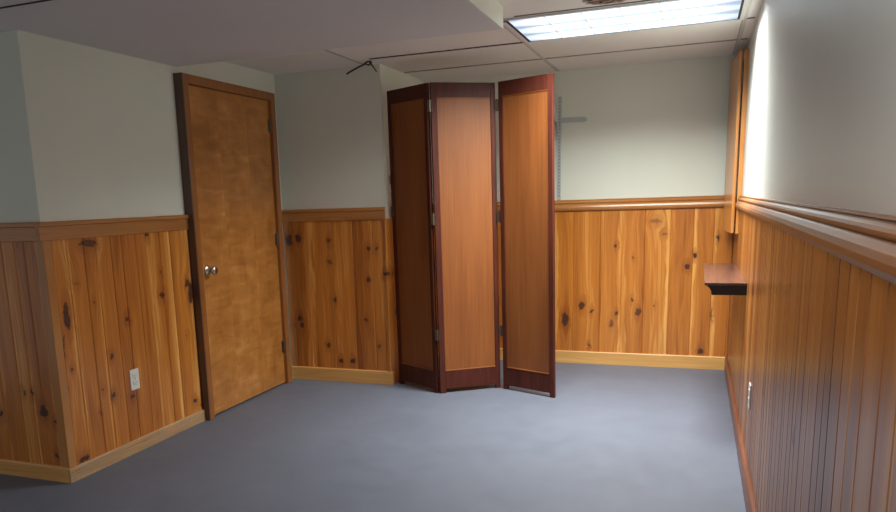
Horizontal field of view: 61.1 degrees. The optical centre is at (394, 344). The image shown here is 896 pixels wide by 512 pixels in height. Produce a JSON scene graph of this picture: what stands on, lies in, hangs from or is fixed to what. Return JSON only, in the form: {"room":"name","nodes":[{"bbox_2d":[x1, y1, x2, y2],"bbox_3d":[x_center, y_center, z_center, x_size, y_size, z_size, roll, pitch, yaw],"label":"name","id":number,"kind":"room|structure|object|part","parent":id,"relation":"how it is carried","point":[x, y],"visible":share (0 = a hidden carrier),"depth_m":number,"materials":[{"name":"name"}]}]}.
{"room":"basement room","nodes":[
{"label":"basement room","id":0,"kind":"room"},
{"bbox_2d":[0,30,61,465],"bbox_3d":[-2.739,-0.478,4.108,2.278,2.289,0.112,2,12,21],"label":"wall","id":1,"kind":"structure","parent":0,"point":[28,424],"depth_m":3.71,"materials":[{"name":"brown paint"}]},
{"bbox_2d":[0,222,36,241],"bbox_3d":[-2.756,-0.586,4.030,2.295,0.091,0.027,2,12,21],"label":"trim","id":2,"kind":"structure","parent":1,"relation":"attached to","point":[23,231],"depth_m":3.66,"materials":[{"name":"brown wood"}]},
{"bbox_2d":[0,459,69,482],"bbox_3d":[-2.719,0.618,4.257,2.291,0.080,0.014,2,12,21],"label":"baseboard","id":3,"kind":"structure","parent":1,"relation":"attached to","point":[7,467],"depth_m":3.92,"materials":[{"name":"brown wood"}]},
{"bbox_2d":[34,34,291,468],"bbox_3d":[-1.315,-0.644,4.719,0.118,2.289,2.337,2,12,21],"label":"wall","id":4,"kind":"structure","parent":0,"point":[113,306],"depth_m":4.09,"materials":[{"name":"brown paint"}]},
{"bbox_2d":[35,215,188,241],"bbox_3d":[-1.488,-0.647,4.124,0.027,0.091,1.154,2,12,21],"label":"trim","id":5,"kind":"structure","parent":4,"relation":"attached to","point":[72,229],"depth_m":4.01,"materials":[{"name":"brown wood"}]},
{"bbox_2d":[129,368,139,390],"bbox_3d":[-1.466,0.194,4.261,0.009,0.118,0.072,2,12,21],"label":"wall outlet","id":6,"kind":"object","parent":4,"relation":"attached to","point":[134,373],"visible":1,"depth_m":4.25,"materials":[{"name":"white plastic"}]},
{"bbox_2d":[68,409,204,482],"bbox_3d":[-1.441,0.559,4.357,0.014,0.073,1.147,2,12,21],"label":"baseboard","id":7,"kind":"structure","parent":4,"relation":"attached to","point":[93,465],"depth_m":4.25,"materials":[{"name":"brown wood"}]},
{"bbox_2d":[173,72,291,420],"bbox_3d":[-1.038,-0.664,5.166,0.106,2.140,1.080,2,12,21],"label":"door","id":8,"kind":"structure","parent":4,"relation":"in","point":[228,146],"depth_m":5.08,"materials":[{"name":"brown wood"}]},
{"bbox_3d":[-1.244,-0.569,4.710,0.062,2.140,0.050,2,12,21],"label":"casing","id":9,"kind":"part","parent":8,"relation":"part of","materials":[{"name":"brown wood"}]},
{"bbox_3d":[-1.165,-0.475,4.808,0.068,0.066,0.066,2,12,21],"label":"knob","id":10,"kind":"part","parent":8,"relation":"part of","materials":[{"name":"metal"}]},
{"bbox_3d":[-1.093,-1.688,4.977,0.062,0.055,0.965,2,12,21],"label":"casing","id":11,"kind":"part","parent":8,"relation":"part of","materials":[{"name":"brown wood"}]},
{"bbox_3d":[-0.873,-0.760,5.641,0.062,2.140,0.057,2,12,21],"label":"casing","id":12,"kind":"part","parent":8,"relation":"part of","materials":[{"name":"brown wood"}]},
{"bbox_2d":[0,0,502,66],"bbox_3d":[-2.382,-1.234,2.206,4.267,0.111,5.156,2,12,21],"label":"soffit","id":13,"kind":"structure","parent":0,"point":[176,33],"depth_m":3.50,"materials":[{"name":"white paint"}]},
{"bbox_2d":[274,64,426,382],"bbox_3d":[-0.267,-0.942,6.081,0.856,2.289,1.072,2,12,21],"label":"wall","id":14,"kind":"structure","parent":0,"point":[332,124],"depth_m":5.58,"materials":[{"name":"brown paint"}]},
{"bbox_2d":[282,207,385,221],"bbox_3d":[-0.467,-0.962,5.581,0.844,0.091,0.027,2,12,21],"label":"trim","id":15,"kind":"structure","parent":14,"relation":"attached to","point":[365,213],"depth_m":5.56,"materials":[{"name":"brown wood"}]},
{"bbox_2d":[291,366,393,384],"bbox_3d":[-0.412,0.231,5.799,0.856,0.103,0.014,2,12,21],"label":"baseboard","id":16,"kind":"structure","parent":14,"relation":"attached to","point":[298,372],"depth_m":5.79,"materials":[{"name":"brown wood"}]},
{"bbox_2d":[0,357,745,511],"bbox_3d":[-1.008,0.813,3.420,6.100,0.100,7.600,2,12,21],"label":"floor","id":17,"kind":"structure","parent":0,"point":[611,438],"depth_m":4.10,"materials":[{"name":"carpet"}]},
{"bbox_2d":[387,73,555,397],"bbox_3d":[0.513,-0.709,5.212,1.200,2.108,0.271,2,11,17],"label":"folding screen","id":18,"kind":"object","parent":17,"relation":"on","point":[465,217],"visible":1,"depth_m":5.19,"materials":[{"name":"brown wood"}]},
{"bbox_3d":[0.084,-1.709,5.155,0.022,0.094,0.356,-10,14,-38],"label":"rail","id":19,"kind":"part","parent":18,"relation":"part of","materials":[{"name":"brown wood"}]},
{"bbox_3d":[0.082,-1.660,5.161,0.008,0.007,0.355,-10,14,-38],"label":"moulding","id":20,"kind":"part","parent":18,"relation":"part of","materials":[{"name":"brown wood"}]},
{"bbox_3d":[0.127,-0.753,5.335,0.020,1.865,0.386,-10,14,-38],"label":"screen panel","id":21,"kind":"part","parent":18,"relation":"part of","materials":[{"name":"brown wood"}]},
{"bbox_3d":[0.162,0.156,5.501,0.011,0.008,0.355,-10,14,-38],"label":"moulding","id":22,"kind":"part","parent":18,"relation":"part of","materials":[{"name":"brown wood"}]},
{"bbox_3d":[0.171,0.221,5.518,0.023,0.130,0.357,-10,14,-38],"label":"rail","id":23,"kind":"part","parent":18,"relation":"part of","materials":[{"name":"brown wood"}]},
{"bbox_3d":[0.454,-1.699,5.038,0.379,0.094,0.023,-5,11,-14],"label":"rail","id":24,"kind":"part","parent":18,"relation":"part of","materials":[{"name":"brown wood"}]},
{"bbox_3d":[0.458,-1.649,5.041,0.378,0.007,0.008,-5,11,-14],"label":"moulding","id":25,"kind":"part","parent":18,"relation":"part of","materials":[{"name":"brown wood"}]},
{"bbox_3d":[0.497,-0.743,5.217,0.407,1.865,0.022,-5,11,-14],"label":"screen panel","id":26,"kind":"part","parent":18,"relation":"part of","materials":[{"name":"brown wood"}]},
{"bbox_3d":[0.539,0.167,5.381,0.378,0.008,0.011,-5,11,-14],"label":"moulding","id":27,"kind":"part","parent":18,"relation":"part of","materials":[{"name":"brown wood"}]},
{"bbox_3d":[0.541,0.231,5.401,0.379,0.130,0.023,-5,11,-14],"label":"rail","id":28,"kind":"part","parent":18,"relation":"part of","materials":[{"name":"brown wood"}]},
{"bbox_3d":[0.846,-1.688,4.910,0.356,0.094,0.022,9,15,44],"label":"rail","id":29,"kind":"part","parent":18,"relation":"part of","materials":[{"name":"brown wood"}]},
{"bbox_3d":[0.844,-1.638,4.915,0.355,0.007,0.008,9,15,44],"label":"moulding","id":30,"kind":"part","parent":18,"relation":"part of","materials":[{"name":"brown wood"}]},
{"bbox_3d":[0.889,-0.732,5.089,0.387,1.865,0.018,9,15,44],"label":"screen panel","id":31,"kind":"part","parent":18,"relation":"part of","materials":[{"name":"brown wood"}]},
{"bbox_3d":[0.924,0.178,5.255,0.355,0.008,0.011,9,15,44],"label":"moulding","id":32,"kind":"part","parent":18,"relation":"part of","materials":[{"name":"brown wood"}]},
{"bbox_3d":[0.933,0.243,5.273,0.356,0.130,0.023,9,15,44],"label":"rail","id":33,"kind":"part","parent":18,"relation":"part of","materials":[{"name":"brown wood"}]},
{"bbox_2d":[225,0,763,82],"bbox_3d":[-1.088,-1.529,2.969,6.100,0.106,7.600,2,12,21],"label":"ceiling","id":34,"kind":"structure","parent":0,"point":[493,53],"depth_m":4.94,"materials":[{"name":"tile"}]},
{"bbox_2d":[346,61,376,74],"bbox_3d":[-0.229,-1.893,5.152,0.229,0.084,0.021,2,12,20],"label":"wire","id":35,"kind":"object","parent":34,"relation":"hanging from","point":[370,62],"visible":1,"depth_m":5.14,"materials":[{"name":"black"}]},
{"bbox_2d":[503,0,748,42],"bbox_3d":[1.240,-1.778,4.138,1.252,0.014,0.674,2,12,21],"label":"recessed light","id":36,"kind":"object","parent":34,"relation":"in","point":[661,14],"visible":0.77,"depth_m":4.11,"materials":[{"name":"white plastic"}]},
{"bbox_2d":[429,54,743,356],"bbox_3d":[0.908,-1.012,6.238,3.480,2.289,0.120,2,12,21],"label":"wall","id":37,"kind":"structure","parent":0,"point":[627,281],"depth_m":5.79,"materials":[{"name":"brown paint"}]},
{"bbox_2d":[554,96,586,199],"bbox_3d":[1.362,-1.531,5.885,0.256,0.788,0.023,2,12,21],"label":"shelf standard","id":38,"kind":"object","parent":37,"relation":"attached to","point":[561,120],"visible":0.98,"depth_m":5.88,"materials":[{"name":"grey metal"}]},
{"bbox_3d":[1.381,-1.740,5.833,0.198,0.040,0.018,2,12,21],"label":"bracket arm","id":39,"kind":"part","parent":38,"relation":"part of","materials":[{"name":"grey metal"}]},
{"bbox_2d":[433,195,723,211],"bbox_3d":[1.402,-1.097,5.950,2.334,0.089,0.038,2,12,21],"label":"trim","id":40,"kind":"structure","parent":37,"relation":"attached to","point":[715,201],"depth_m":5.76,"materials":[{"name":"brown wood"}]},
{"bbox_2d":[438,348,724,369],"bbox_3d":[1.443,0.097,6.180,2.334,0.100,0.014,2,12,21],"label":"baseboard","id":41,"kind":"structure","parent":37,"relation":"attached to","point":[563,356],"depth_m":5.98,"materials":[{"name":"brown wood"}]},
{"bbox_2d":[727,0,895,511],"bbox_3d":[1.249,-0.252,2.230,0.150,2.289,7.472,2,12,21],"label":"wall","id":42,"kind":"structure","parent":0,"point":[812,334],"depth_m":1.80,"materials":[{"name":"brown wood"}]},
{"bbox_2d":[703,263,746,294],"bbox_3d":[1.969,-0.407,4.549,0.208,0.066,1.174,2,12,21],"label":"wall ledge","id":43,"kind":"object","parent":42,"relation":"attached to","point":[721,278],"visible":1,"depth_m":4.17,"materials":[{"name":"brown wood"}]},
{"bbox_3d":[1.975,-0.400,4.549,0.196,0.051,1.163,2,12,21],"label":"ledge moulding","id":44,"kind":"part","parent":43,"relation":"part of","materials":[{"name":"black wood"}]},
{"bbox_2d":[723,49,749,233],"bbox_3d":[2.321,-1.359,5.157,0.092,1.165,0.510,2,12,21],"label":"board","id":45,"kind":"object","parent":42,"relation":"attached to","point":[738,86],"visible":0.87,"depth_m":5.01,"materials":[{"name":"brown wood"}]},
{"bbox_3d":[2.343,-1.354,5.128,0.028,1.165,0.470,2,12,21],"label":"frame","id":46,"kind":"part","parent":45,"relation":"part of","materials":[{"name":"brown wood"}]},
{"bbox_2d":[724,357,755,511],"bbox_3d":[1.183,0.829,2.404,0.018,0.105,7.336,2,12,21],"label":"baseboard","id":47,"kind":"structure","parent":42,"relation":"attached to","point":[744,472],"depth_m":3.80,"materials":[{"name":"brown wood"}]},
{"bbox_2d":[748,382,750,409],"bbox_3d":[1.636,0.236,3.490,0.009,0.118,0.072,2,12,21],"label":"wall outlet","id":48,"kind":"object","parent":42,"relation":"attached to","point":[749,389],"visible":1,"depth_m":3.46,"materials":[{"name":"white plastic"}]},
{"bbox_2d":[735,195,895,284],"bbox_3d":[1.037,-0.306,1.905,0.038,0.089,6.745,2,12,21],"label":"trim","id":49,"kind":"structure","parent":42,"relation":"attached to","point":[865,240],"depth_m":1.41,"materials":[{"name":"brown wood"}]}
]}

